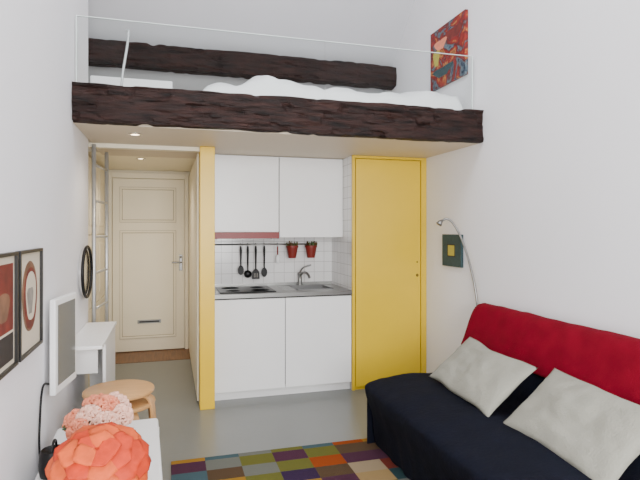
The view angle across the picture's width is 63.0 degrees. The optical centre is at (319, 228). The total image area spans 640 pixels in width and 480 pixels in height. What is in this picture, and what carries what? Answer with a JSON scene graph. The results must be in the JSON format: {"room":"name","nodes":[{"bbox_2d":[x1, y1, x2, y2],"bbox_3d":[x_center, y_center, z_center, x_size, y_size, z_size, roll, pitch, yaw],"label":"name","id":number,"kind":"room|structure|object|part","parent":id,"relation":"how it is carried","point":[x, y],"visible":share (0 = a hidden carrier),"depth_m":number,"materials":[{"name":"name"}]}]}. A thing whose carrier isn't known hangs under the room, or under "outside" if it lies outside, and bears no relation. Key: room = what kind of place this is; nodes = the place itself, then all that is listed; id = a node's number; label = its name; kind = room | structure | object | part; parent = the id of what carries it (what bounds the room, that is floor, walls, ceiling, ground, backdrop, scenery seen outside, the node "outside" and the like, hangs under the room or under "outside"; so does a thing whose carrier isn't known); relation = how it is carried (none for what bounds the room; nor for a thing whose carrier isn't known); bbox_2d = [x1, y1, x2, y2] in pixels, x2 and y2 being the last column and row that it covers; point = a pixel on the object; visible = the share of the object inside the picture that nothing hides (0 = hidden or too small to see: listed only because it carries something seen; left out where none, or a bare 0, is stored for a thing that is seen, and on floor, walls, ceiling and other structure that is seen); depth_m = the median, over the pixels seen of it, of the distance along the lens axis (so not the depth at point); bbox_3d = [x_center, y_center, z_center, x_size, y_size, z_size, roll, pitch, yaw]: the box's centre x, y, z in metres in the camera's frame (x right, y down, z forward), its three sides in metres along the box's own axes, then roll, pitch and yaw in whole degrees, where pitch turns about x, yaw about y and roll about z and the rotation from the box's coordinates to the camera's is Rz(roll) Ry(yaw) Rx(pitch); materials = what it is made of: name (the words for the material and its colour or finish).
{"room":"studio apartment","nodes":[
{"label":"studio apartment","id":0,"kind":"room"},
{"bbox_2d":[0,0,87,479],"bbox_3d":[-0.841,-1.030,0.591,0.150,4.900,6.600,0,0,-16],"label":"wall","id":1,"kind":"structure","parent":0,"point":[44,154],"depth_m":2.43,"materials":[{"name":"paint"}]},
{"bbox_2d":[0,252,18,379],"bbox_3d":[-1.094,0.297,1.785,0.021,0.425,0.375,0,0,-16],"label":"framed print","id":2,"kind":"object","parent":1,"relation":"attached to","point":[9,261],"visible":1,"depth_m":1.89},
{"bbox_3d":[-1.094,0.091,1.785,0.021,0.013,0.375,0,0,-16],"label":"frame","id":3,"kind":"part","parent":2,"relation":"part of","materials":[{"name":"brown wood"}]},
{"bbox_3d":[-1.094,0.503,1.785,0.021,0.013,0.375,0,0,-16],"label":"frame","id":4,"kind":"part","parent":2,"relation":"part of","materials":[{"name":"brown wood"}]},
{"bbox_3d":[-1.144,0.297,1.959,0.021,0.399,0.013,0,0,-16],"label":"frame","id":5,"kind":"part","parent":2,"relation":"part of","materials":[{"name":"brown wood"}]},
{"bbox_2d":[15,248,42,361],"bbox_3d":[-1.204,0.297,2.169,0.021,0.425,0.365,0,0,-16],"label":"framed print","id":6,"kind":"object","parent":1,"relation":"attached to","point":[30,260],"visible":0.84,"depth_m":2.17},
{"bbox_3d":[-1.156,0.297,2.000,0.021,0.399,0.013,0,0,-16],"label":"frame","id":7,"kind":"part","parent":6,"relation":"part of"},
{"bbox_3d":[-1.204,0.091,2.169,0.021,0.013,0.365,0,0,-16],"label":"frame","id":8,"kind":"part","parent":6,"relation":"part of","materials":[{"name":"brown wood"}]},
{"bbox_3d":[-1.204,0.503,2.169,0.021,0.013,0.365,0,0,-16],"label":"frame","id":9,"kind":"part","parent":6,"relation":"part of","materials":[{"name":"brown wood"}]},
{"bbox_3d":[-1.253,0.297,2.338,0.021,0.399,0.013,0,0,-16],"label":"frame","id":10,"kind":"part","parent":6,"relation":"part of","materials":[{"name":"brown wood"}]},
{"bbox_2d":[38,383,49,455],"bbox_3d":[-1.241,1.072,2.346,0.049,0.713,0.407,0,0,-23],"label":"power cable","id":11,"kind":"object","parent":1,"relation":"attached to","point":[44,384],"visible":0.81,"depth_m":2.34,"materials":[{"name":"black plastic"}]},
{"bbox_2d":[50,292,75,395],"bbox_3d":[-1.310,0.562,2.616,0.081,0.455,0.313,0,0,-8],"label":"wall-mounted television","id":12,"kind":"object","parent":1,"relation":"attached to","point":[62,308],"visible":1,"depth_m":2.56,"materials":[{"name":"white plastic"},{"name":"grey screen glass"}]},
{"bbox_2d":[78,245,92,298],"bbox_3d":[-1.589,0.290,3.539,0.038,0.360,0.420,0,0,-16],"label":"round wall mirror","id":13,"kind":"object","parent":1,"relation":"attached to","point":[85,268],"visible":1,"depth_m":3.51,"materials":[{"name":"black metal"}]},
{"bbox_2d":[88,140,194,171],"bbox_3d":[-1.977,-0.773,5.342,1.550,0.185,1.460,0,0,-16],"label":"ceiling","id":14,"kind":"structure","parent":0,"point":[115,162],"depth_m":5.42,"materials":[{"name":"beige paint"}]},
{"bbox_2d":[109,170,189,347],"bbox_3d":[-1.982,0.270,6.173,1.400,2.300,0.140,0,0,-16],"label":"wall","id":15,"kind":"structure","parent":0,"point":[134,171],"depth_m":6.12,"materials":[{"name":"beige paint"}]},
{"bbox_2d":[109,172,111,321],"bbox_3d":[-2.393,0.385,5.956,0.040,2.070,0.050,0,0,-16],"label":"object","id":16,"kind":"object","parent":15,"relation":"attached to","point":[110,173],"visible":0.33,"depth_m":5.93,"materials":[{"name":"beige paint"}]},
{"bbox_2d":[120,233,121,336],"bbox_3d":[-2.275,0.640,5.968,0.022,1.196,0.012,0,0,-16],"label":"trim","id":17,"kind":"structure","parent":15,"relation":"attached to","point":[120,233],"depth_m":5.96,"materials":[{"name":"beige paint"}]},
{"bbox_2d":[120,220,175,221],"bbox_3d":[-1.990,-0.091,6.050,0.615,0.022,0.012,0,0,-16],"label":"trim","id":18,"kind":"structure","parent":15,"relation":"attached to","point":[120,220],"depth_m":6.04,"materials":[{"name":"beige paint"}]},
{"bbox_2d":[120,334,175,338],"bbox_3d":[-1.990,1.249,6.050,0.615,0.022,0.012,0,0,-16],"label":"trim","id":19,"kind":"structure","parent":15,"relation":"attached to","point":[172,334],"depth_m":6.04,"materials":[{"name":"beige paint"}]},
{"bbox_2d":[120,231,175,232],"bbox_3d":[-1.990,0.031,6.050,0.615,0.022,0.012,0,0,-16],"label":"trim","id":20,"kind":"structure","parent":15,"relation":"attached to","point":[120,231],"depth_m":6.04,"materials":[{"name":"beige paint"}]},
{"bbox_2d":[120,187,175,189],"bbox_3d":[-1.990,-0.469,6.050,0.615,0.022,0.012,0,0,-16],"label":"trim","id":21,"kind":"structure","parent":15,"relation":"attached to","point":[120,187],"depth_m":6.05,"materials":[{"name":"beige paint"}]},
{"bbox_2d":[112,172,184,179],"bbox_3d":[-1.987,-0.618,6.072,0.805,0.065,0.050,0,0,-16],"label":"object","id":22,"kind":"object","parent":15,"relation":"attached to","point":[114,174],"visible":1,"depth_m":6.05,"materials":[{"name":"beige paint"}]},
{"bbox_2d":[113,178,184,351],"bbox_3d":[-1.987,0.414,6.075,0.795,1.988,0.035,0,0,-16],"label":"door","id":23,"kind":"structure","parent":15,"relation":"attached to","point":[159,343],"depth_m":6.05,"materials":[{"name":"beige paint"}]},
{"bbox_2d":[120,189,121,219],"bbox_3d":[-2.275,-0.280,5.968,0.022,0.356,0.012,0,0,-16],"label":"trim","id":24,"kind":"structure","parent":23,"relation":"attached to","point":[120,189],"depth_m":5.96,"materials":[{"name":"beige paint"}]},
{"bbox_2d":[123,233,172,336],"bbox_3d":[-1.989,0.640,6.046,0.559,1.184,0.020,0,0,-16],"label":"door panel","id":25,"kind":"object","parent":23,"relation":"attached to","point":[147,257],"depth_m":6.05,"materials":[{"name":"beige paint"}]},
{"bbox_3d":[-1.976,1.070,6.046,0.260,0.040,0.014,0,0,-16],"label":"mail slot","id":26,"kind":"part","parent":25,"relation":"part of","materials":[{"name":"black metal"}]},
{"bbox_2d":[123,190,172,219],"bbox_3d":[-1.991,-0.280,6.053,0.559,0.344,0.006,0,0,-16],"label":"door panel","id":27,"kind":"object","parent":23,"relation":"attached to","point":[137,204],"visible":1,"depth_m":6.05,"materials":[{"name":"beige paint"}]},
{"bbox_2d":[120,230,175,339],"bbox_3d":[-1.992,0.640,6.054,0.623,1.248,0.002,0,0,-16],"label":"groove","id":28,"kind":"object","parent":23,"relation":"attached to","point":[120,230],"visible":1,"depth_m":6.05,"materials":[{"name":"beige wood"}]},
{"bbox_2d":[122,187,175,222],"bbox_3d":[-1.992,-0.280,6.054,0.623,0.408,0.002,0,0,-16],"label":"groove","id":29,"kind":"object","parent":23,"relation":"attached to","point":[145,187],"visible":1,"depth_m":6.05,"materials":[{"name":"beige wood"}]},
{"bbox_2d":[174,190,175,219],"bbox_3d":[-1.706,-0.280,6.131,0.022,0.356,0.012,0,0,-16],"label":"trim","id":30,"kind":"structure","parent":23,"relation":"attached to","point":[174,190],"depth_m":6.13,"materials":[{"name":"beige paint"}]},
{"bbox_2d":[179,254,181,270],"bbox_3d":[-1.640,0.395,6.151,0.035,0.190,0.010,0,0,-16],"label":"lock plate","id":31,"kind":"object","parent":23,"relation":"attached to","point":[180,259],"visible":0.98,"depth_m":6.14,"materials":[{"name":"silver metal"}]},
{"bbox_2d":[174,233,175,333],"bbox_3d":[-1.706,0.640,6.131,0.022,1.196,0.012,0,0,-16],"label":"trim","id":32,"kind":"structure","parent":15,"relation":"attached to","point":[174,233],"depth_m":6.13,"materials":[{"name":"beige paint"}]},
{"bbox_2d":[185,174,187,348],"bbox_3d":[-1.581,0.385,6.189,0.040,2.070,0.050,0,0,-16],"label":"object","id":33,"kind":"object","parent":15,"relation":"attached to","point":[186,175],"visible":1,"depth_m":6.17,"materials":[{"name":"beige paint"}]},
{"bbox_2d":[115,348,366,479],"bbox_3d":[-0.153,1.468,2.089,4.060,0.104,9.100,0,0,-16],"label":"floor","id":34,"kind":"structure","parent":0,"point":[241,425],"depth_m":3.95,"materials":[{"name":"grey paint"}]},
{"bbox_2d":[76,321,116,386],"bbox_3d":[-1.448,1.042,3.340,0.198,0.755,0.820,0,0,-16],"label":"table","id":35,"kind":"object","parent":34,"relation":"on","point":[95,342],"visible":0.66,"depth_m":3.26,"materials":[{"name":"white laminate"}]},
{"bbox_3d":[-1.548,1.052,3.686,0.140,0.735,0.020,0,0,-16],"label":"panel","id":36,"kind":"part","parent":35,"relation":"part of","materials":[{"name":"white laminate"}]},
{"bbox_2d":[35,418,162,479],"bbox_3d":[-0.856,1.195,2.018,0.488,0.450,1.271,0,0,-18],"label":"side table","id":37,"kind":"object","parent":34,"relation":"on","point":[148,429],"visible":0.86,"depth_m":2.42,"materials":[{"name":"laminate"}]},
{"bbox_2d":[38,439,59,479],"bbox_3d":[-1.050,0.899,2.060,0.112,0.138,0.112,0,0,-16],"label":"basket","id":38,"kind":"object","parent":37,"relation":"on","point":[46,453],"visible":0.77,"depth_m":2.02,"materials":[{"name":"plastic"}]},
{"bbox_2d":[62,391,133,438],"bbox_3d":[-0.938,0.838,2.208,0.278,0.260,0.259,0,0,-25],"label":"bouquet","id":39,"kind":"object","parent":37,"relation":"on","point":[115,407],"visible":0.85,"depth_m":2.18,"materials":[{"name":"pink plant"}]},
{"bbox_2d":[45,421,151,479],"bbox_3d":[-0.771,0.827,1.828,0.344,0.282,0.344,0,0,-16],"label":"lamp","id":40,"kind":"object","parent":37,"relation":"on","point":[111,450],"visible":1,"depth_m":1.74,"materials":[{"name":"orange paper"}]},
{"bbox_2d":[92,144,108,321],"bbox_3d":[-1.717,0.395,4.085,0.032,2.050,0.434,0,0,-10],"label":"ladder","id":41,"kind":"object","parent":34,"relation":"on","point":[94,165],"visible":0.67,"depth_m":4.05,"materials":[{"name":"metal"}]},
{"bbox_3d":[-1.684,0.395,3.886,0.032,2.050,0.032,0,0,-16],"label":"rail","id":42,"kind":"part","parent":41,"relation":"part of","materials":[{"name":"metal"}]},
{"bbox_3d":[-1.751,0.395,4.283,0.032,2.050,0.032,0,0,-16],"label":"rail","id":43,"kind":"part","parent":41,"relation":"part of","materials":[{"name":"metal"}]},
{"bbox_2d":[82,379,155,418],"bbox_3d":[-1.127,1.158,2.928,0.380,0.525,0.380,0,0,-39],"label":"stool","id":44,"kind":"object","parent":34,"relation":"on","point":[134,389],"visible":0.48,"depth_m":2.92,"materials":[{"name":"brown wood"}]},
{"bbox_3d":[-1.127,0.907,2.928,0.380,0.024,0.380,0,0,-16],"label":"seat","id":45,"kind":"part","parent":44,"relation":"part of","materials":[{"name":"brown wood"}]},
{"bbox_3d":[-1.001,1.170,2.927,0.193,0.501,0.050,0,0,0],"label":"leg","id":46,"kind":"part","parent":44,"relation":"part of","materials":[{"name":"brown wood"}]},
{"bbox_2d":[129,394,154,419],"bbox_3d":[-1.127,1.195,2.943,0.379,0.450,0.379,0,0,3],"label":"stool","id":47,"kind":"object","parent":34,"relation":"on","point":[141,404],"visible":0.15,"depth_m":2.88,"materials":[{"name":"brown wood"}]},
{"bbox_3d":[-1.038,1.208,2.853,0.050,0.426,0.193,0,0,-45],"label":"leg","id":48,"kind":"part","parent":47,"relation":"part of","materials":[{"name":"brown wood"}]},
{"bbox_2d":[199,146,214,409],"bbox_3d":[-0.904,0.386,4.173,0.114,2.068,0.140,0,0,-16],"label":"partition panel","id":49,"kind":"object","parent":34,"relation":"on","point":[206,154],"visible":0.91,"depth_m":4.11,"materials":[{"name":"paint"}]},
{"bbox_2d":[215,294,350,400],"bbox_3d":[-0.377,0.998,4.718,1.190,0.845,0.597,0,0,-16],"label":"base cabinet","id":50,"kind":"object","parent":34,"relation":"on","point":[265,346],"visible":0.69,"depth_m":4.43,"materials":[{"name":"white wood"}]},
{"bbox_3d":[-0.583,0.965,4.357,0.590,0.760,0.018,0,0,-16],"label":"door","id":51,"kind":"part","parent":50,"relation":"part of","materials":[{"name":"white laminate"}]},
{"bbox_2d":[215,281,351,298],"bbox_3d":[-0.374,0.610,4.711,1.190,0.190,0.612,0,0,-16],"label":"countertop","id":52,"kind":"structure","parent":50,"relation":"on","point":[283,289],"depth_m":4.58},
{"bbox_2d":[215,286,275,293],"bbox_3d":[-0.666,0.536,4.636,0.480,0.007,0.440,0,0,-16],"label":"cooktop","id":53,"kind":"object","parent":52,"relation":"in","point":[241,289],"visible":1,"depth_m":4.60,"materials":[{"name":"black glass"}]},
{"bbox_2d":[297,264,310,284],"bbox_3d":[-0.136,0.439,4.955,0.131,0.203,0.207,0,0,-16],"label":"kitchen faucet","id":54,"kind":"object","parent":52,"relation":"on","point":[300,273],"depth_m":5.00,"materials":[{"name":"silver metal"}]},
{"bbox_3d":[-0.010,0.965,4.522,0.590,0.760,0.018,0,0,-16],"label":"door","id":55,"kind":"part","parent":50,"relation":"part of","materials":[{"name":"white laminate"}]},
{"bbox_2d":[171,438,409,479],"bbox_3d":[0.181,1.413,2.388,1.654,0.012,2.090,0,0,-16],"label":"rug","id":56,"kind":"object","parent":34,"relation":"on","point":[356,459],"visible":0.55,"depth_m":3.12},
{"bbox_2d":[365,303,639,479],"bbox_3d":[1.000,0.965,2.687,1.023,0.883,2.078,0,0,-16],"label":"sofa","id":57,"kind":"object","parent":56,"relation":"on","point":[427,430],"visible":0.77,"depth_m":2.72,"materials":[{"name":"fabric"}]},
{"bbox_2d":[429,337,536,416],"bbox_3d":[0.922,0.840,3.053,0.294,0.270,0.706,0,0,-14],"label":"cushion","id":58,"kind":"object","parent":57,"relation":"on","point":[483,377],"visible":1,"depth_m":2.94,"materials":[{"name":"white fabric"}]},
{"bbox_2d":[461,303,639,404],"bbox_3d":[1.372,0.675,2.786,0.254,0.304,2.059,0,0,-16],"label":"backrest","id":59,"kind":"object","parent":57,"relation":"on","point":[609,361],"depth_m":2.83,"materials":[{"name":"red fabric"}]},
{"bbox_2d":[503,368,639,479],"bbox_3d":[1.147,0.857,2.327,0.330,0.280,0.702,0,0,-16],"label":"cushion","id":60,"kind":"object","parent":57,"relation":"on","point":[595,430],"visible":0.99,"depth_m":2.24,"materials":[{"name":"white fabric"}]},
{"bbox_2d":[332,155,425,390],"bbox_3d":[0.546,0.386,4.976,0.718,2.068,0.616,0,0,-16],"label":"wardrobe","id":61,"kind":"object","parent":34,"relation":"on","point":[380,255],"visible":0.85,"depth_m":4.68,"materials":[{"name":"yellow paint"}]},
{"bbox_3d":[0.294,0.386,4.600,0.025,2.068,0.024,0,0,-16],"label":"frame","id":62,"kind":"part","parent":61,"relation":"part of","materials":[{"name":"yellow paint"}]},
{"bbox_3d":[0.613,0.385,4.689,0.625,2.010,0.022,0,0,-16],"label":"door","id":63,"kind":"part","parent":61,"relation":"part of","materials":[{"name":"yellow paint"}]},
{"bbox_3d":[0.612,-0.636,4.696,0.640,0.023,0.032,0,0,-16],"label":"frame","id":64,"kind":"part","parent":61,"relation":"part of","materials":[{"name":"yellow paint"}]},
{"bbox_3d":[0.934,0.386,4.830,0.053,2.068,0.112,0,0,-16],"label":"frame","id":65,"kind":"part","parent":61,"relation":"part of","materials":[{"name":"yellow paint"}]},
{"bbox_2d":[436,218,477,305],"bbox_3d":[1.079,0.665,4.064,0.354,1.509,0.095,0,0,36],"label":"floor lamp","id":66,"kind":"object","parent":34,"relation":"on","point":[439,222],"visible":0.56,"depth_m":4.05,"materials":[{"name":"silver metal"}]},
{"bbox_2d":[244,270,251,277],"bbox_3d":[-0.678,0.422,4.894,0.074,0.071,0.048,0,0,-16],"label":"ladle bowl","id":67,"kind":"object","parent":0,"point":[247,273],"depth_m":4.90,"materials":[{"name":"black plastic"}]},
{"bbox_2d":[88,0,414,92],"bbox_3d":[0.016,-2.196,1.773,3.810,2.408,8.400,0,0,-16],"label":"wall","id":68,"kind":"structure","parent":0,"point":[382,23],"depth_m":4.95,"materials":[{"name":"paint"}]},
{"bbox_2d":[88,38,396,89],"bbox_3d":[-0.882,-1.580,5.000,3.447,0.230,0.161,0,0,-16],"label":"roof beam","id":69,"kind":"structure","parent":68,"relation":"attached to","point":[101,52],"depth_m":4.96,"materials":[{"name":"brown wood"}]},
{"bbox_2d":[215,237,331,283],"bbox_3d":[-0.451,0.385,5.062,1.270,2.070,0.100,0,0,-16],"label":"wall","id":70,"kind":"structure","parent":0,"point":[227,257],"depth_m":5.01,"materials":[{"name":"white tile"}]},
{"bbox_2d":[215,243,317,244],"bbox_3d":[-0.511,0.145,4.965,1.000,0.013,0.051,0,0,-16],"label":"utensil rail","id":71,"kind":"object","parent":70,"relation":"attached to","point":[278,243],"depth_m":4.94,"materials":[{"name":"metal"}]},
{"bbox_2d":[238,243,243,274],"bbox_3d":[-0.739,0.279,4.872,0.056,0.300,0.034,0,0,-16],"label":"server","id":72,"kind":"object","parent":71,"relation":"hanging from","point":[240,269],"depth_m":4.86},
{"bbox_2d":[244,243,251,277],"bbox_3d":[-0.678,0.293,4.894,0.074,0.328,0.048,0,0,-16],"label":"ladle","id":73,"kind":"object","parent":71,"relation":"hanging from","point":[247,273],"visible":1,"depth_m":4.88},
{"bbox_3d":[-0.675,0.276,4.883,0.021,0.231,0.022,0,0,-16],"label":"handle","id":74,"kind":"part","parent":73,"relation":"part of","materials":[{"name":"black plastic"}]},
{"bbox_2d":[252,243,259,278],"bbox_3d":[-0.604,0.300,4.910,0.072,0.340,0.034,0,0,-16],"label":"spatula","id":75,"kind":"object","parent":71,"relation":"hanging from","point":[255,274],"depth_m":4.90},
{"bbox_2d":[261,244,266,276],"bbox_3d":[-0.528,0.291,4.932,0.056,0.324,0.034,0,0,-16],"label":"serving spoon","id":76,"kind":"object","parent":71,"relation":"hanging from","point":[264,271],"depth_m":4.92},
{"bbox_2d":[276,243,279,262],"bbox_3d":[-0.402,0.227,4.967,0.039,0.195,0.040,0,0,-16],"label":"brush","id":77,"kind":"object","parent":71,"relation":"hanging from","point":[277,257],"depth_m":4.96,"materials":[{"name":"white plastic"}]},
{"bbox_2d":[286,241,297,257],"bbox_3d":[-0.264,0.192,4.956,0.118,0.166,0.122,0,0,-16],"label":"herb pot","id":78,"kind":"object","parent":71,"relation":"hanging from","point":[292,248],"visible":1,"depth_m":4.92,"materials":[{"name":"red ceramic"}]},
{"bbox_2d":[305,241,316,257],"bbox_3d":[-0.086,0.194,5.006,0.119,0.162,0.123,0,0,-16],"label":"herb pot","id":79,"kind":"object","parent":71,"relation":"hanging from","point":[310,248],"visible":1,"depth_m":4.97,"materials":[{"name":"red ceramic"}]},
{"bbox_2d":[215,154,342,236],"bbox_3d":[-0.410,-0.286,4.836,1.190,0.722,0.352,0,0,-16],"label":"upper cabinet","id":80,"kind":"object","parent":70,"relation":"attached to","point":[288,196],"visible":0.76,"depth_m":4.67,"materials":[{"name":"white laminate"}]},
{"bbox_2d":[215,232,278,238],"bbox_3d":[-0.698,0.059,4.749,0.590,0.063,0.360,0,0,-16],"label":"range hood","id":81,"kind":"object","parent":80,"relation":"attached to","point":[218,235],"visible":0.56,"depth_m":4.58,"materials":[{"name":"red paint"}]},
{"bbox_3d":[-0.653,-0.307,4.592,0.588,0.665,0.018,0,0,-16],"label":"door","id":82,"kind":"part","parent":80,"relation":"part of","materials":[{"name":"white laminate"}]},
{"bbox_3d":[-0.078,-0.282,4.757,0.595,0.715,0.018,0,0,-16],"label":"door","id":83,"kind":"part","parent":80,"relation":"part of","materials":[{"name":"white laminate"}]},
{"bbox_2d":[74,123,477,158],"bbox_3d":[-0.355,-0.757,4.294,2.830,0.215,1.450,0,0,-16],"label":"ceiling","id":84,"kind":"structure","parent":0,"point":[225,142],"depth_m":3.97,"materials":[{"name":"white paint"}]},
{"bbox_2d":[128,133,141,135],"bbox_3d":[-1.265,-0.646,3.570,0.090,0.008,0.090,0,0,-16],"label":"recessed light","id":85,"kind":"object","parent":84,"relation":"in","point":[132,134],"depth_m":3.57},
{"bbox_2d":[88,143,199,152],"bbox_3d":[-1.415,-0.635,4.067,0.926,0.030,0.080,0,0,-16],"label":"trim","id":86,"kind":"structure","parent":84,"relation":"attached to","point":[98,145],"depth_m":4.05,"materials":[{"name":"beige paint"}]},
{"bbox_2d":[384,0,639,372],"bbox_3d":[1.761,-1.030,2.327,0.150,4.900,8.500,0,0,-16],"label":"wall","id":87,"kind":"structure","parent":0,"point":[545,209],"depth_m":3.32,"materials":[{"name":"paint"}]},
{"bbox_2d":[72,81,483,143],"bbox_3d":[-0.145,-0.770,3.564,2.824,0.249,0.109,0,0,-16],"label":"beam","id":88,"kind":"structure","parent":87,"relation":"attached to","point":[92,103],"depth_m":3.46,"materials":[{"name":"brown wood"}]},
{"bbox_2d":[430,9,467,91],"bbox_3d":[1.075,-1.475,4.382,0.030,0.510,0.570,0,0,-16],"label":"abstract painting","id":89,"kind":"object","parent":87,"relation":"attached to","point":[452,37],"visible":0.93,"depth_m":4.33,"materials":[{"name":"multicoloured paint"}]},
{"bbox_2d":[442,234,462,267],"bbox_3d":[1.095,0.177,4.320,0.025,0.265,0.300,0,0,-16],"label":"wall picture","id":90,"kind":"object","parent":87,"relation":"attached to","point":[452,246],"visible":0.95,"depth_m":4.30,"materials":[{"name":"green paper"}]},
{"bbox_3d":[-0.771,-0.873,4.601,3.460,0.014,2.230,0,0,-16],"label":"floor","id":91,"kind":"structure","parent":0,"visible":0},
{"bbox_2d":[120,29,129,85],"bbox_3d":[-1.248,-1.088,3.339,0.052,0.398,0.046,0,0,-41],"label":"grab rail","id":92,"kind":"object","parent":91,"relation":"on","point":[126,30],"visible":0.9,"depth_m":3.33,"materials":[{"name":"metal"}]},
{"bbox_2d":[90,75,171,88],"bbox_3d":[-1.593,-1.060,4.458,0.640,0.359,0.350,0,0,-16],"label":"storage box","id":93,"kind":"object","parent":91,"relation":"on","point":[128,82],"visible":0.24,"depth_m":4.29,"materials":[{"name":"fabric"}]},
{"bbox_2d":[76,15,472,108],"bbox_3d":[-0.171,-1.107,3.619,2.790,0.434,0.010,0,0,-16],"label":"glass railing","id":94,"kind":"object","parent":91,"relation":"on","point":[76,15],"visible":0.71,"depth_m":3.59,"materials":[{"name":"clear glass"}]},
{"bbox_3d":[-0.738,-1.105,3.456,1.610,0.430,0.010,0,0,-16],"label":"glass pane","id":95,"kind":"part","parent":94,"relation":"part of","materials":[{"name":"clear glass"}]},
{"bbox_3d":[0.606,-1.105,3.842,1.174,0.430,0.010,0,0,-16],"label":"glass pane","id":96,"kind":"part","parent":94,"relation":"part of","materials":[{"name":"clear glass"}]},
{"bbox_2d":[203,75,462,109],"bbox_3d":[-0.029,-1.014,4.466,2.050,0.266,1.400,0,0,-16],"label":"bed","id":97,"kind":"object","parent":91,"relation":"on","point":[266,85],"visible":0.27,"depth_m":3.81,"materials":[{"name":"fabric"}]},
{"bbox_3d":[-1.242,0.385,5.329,0.104,2.070,2.270,0,0,-16],"label":"wall","id":98,"kind":"structure","parent":0,"visible":0},
{"bbox_2d":[189,154,198,400],"bbox_3d":[-1.248,0.395,5.135,0.013,2.010,1.840,0,0,-16],"label":"panelling","id":99,"kind":"object","parent":98,"relation":"attached to","point":[194,175],"visible":1,"depth_m":4.70,"materials":[{"name":"beige paint"}]},
{"bbox_3d":[-1.408,0.395,5.692,0.013,2.010,0.680,0,0,-16],"label":"panel","id":100,"kind":"part","parent":99,"relation":"part of","materials":[{"name":"beige paint"}]},
{"bbox_3d":[-1.229,0.395,5.068,0.013,2.010,0.580,0,0,-16],"label":"panel","id":101,"kind":"part","parent":99,"relation":"part of","materials":[{"name":"beige paint"}]},
{"bbox_3d":[-1.069,0.395,4.510,0.013,2.010,0.540,0,0,-16],"label":"panel","id":102,"kind":"part","parent":99,"relation":"part of","materials":[{"name":"beige paint"}]},
{"bbox_3d":[-2.222,0.385,4.928,0.150,2.070,2.500,0,0,-16],"label":"wall","id":103,"kind":"structure","parent":0,"visible":0},
{"bbox_2d":[88,157,104,387],"bbox_3d":[-2.103,0.385,4.832,0.022,2.030,2.150,0,0,-16],"label":"wardrobe","id":104,"kind":"object","parent":103,"relation":"attached to","point":[100,174],"visible":0.34,"depth_m":5.18,"materials":[{"name":"beige paint"}]},
{"bbox_3d":[-2.102,-0.290,4.817,0.016,0.680,0.700,0,0,-16],"label":"panel","id":105,"kind":"part","parent":104,"relation":"part of","materials":[{"name":"beige paint"}]},
{"bbox_3d":[-2.102,0.385,4.817,0.016,0.650,0.700,0,0,-16],"label":"panel","id":106,"kind":"part","parent":104,"relation":"part of","materials":[{"name":"beige paint"}]},
{"bbox_3d":[-2.102,1.060,4.817,0.016,0.680,0.700,0,0,-16],"label":"panel","id":107,"kind":"part","parent":104,"relation":"part of","materials":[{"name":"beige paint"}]},
{"bbox_3d":[-2.302,1.060,5.514,0.016,0.680,0.730,0,0,-16],"label":"panel","id":108,"kind":"part","parent":104,"relation":"part of","materials":[{"name":"beige paint"}]},
{"bbox_3d":[-2.302,-0.290,5.514,0.016,0.680,0.730,0,0,-16],"label":"panel","id":109,"kind":"part","parent":104,"relation":"part of","materials":[{"name":"beige paint"}]},
{"bbox_3d":[-2.302,0.385,5.514,0.016,0.650,0.730,0,0,-16],"label":"panel","id":110,"kind":"part","parent":104,"relation":"part of","materials":[{"name":"beige paint"}]}
]}

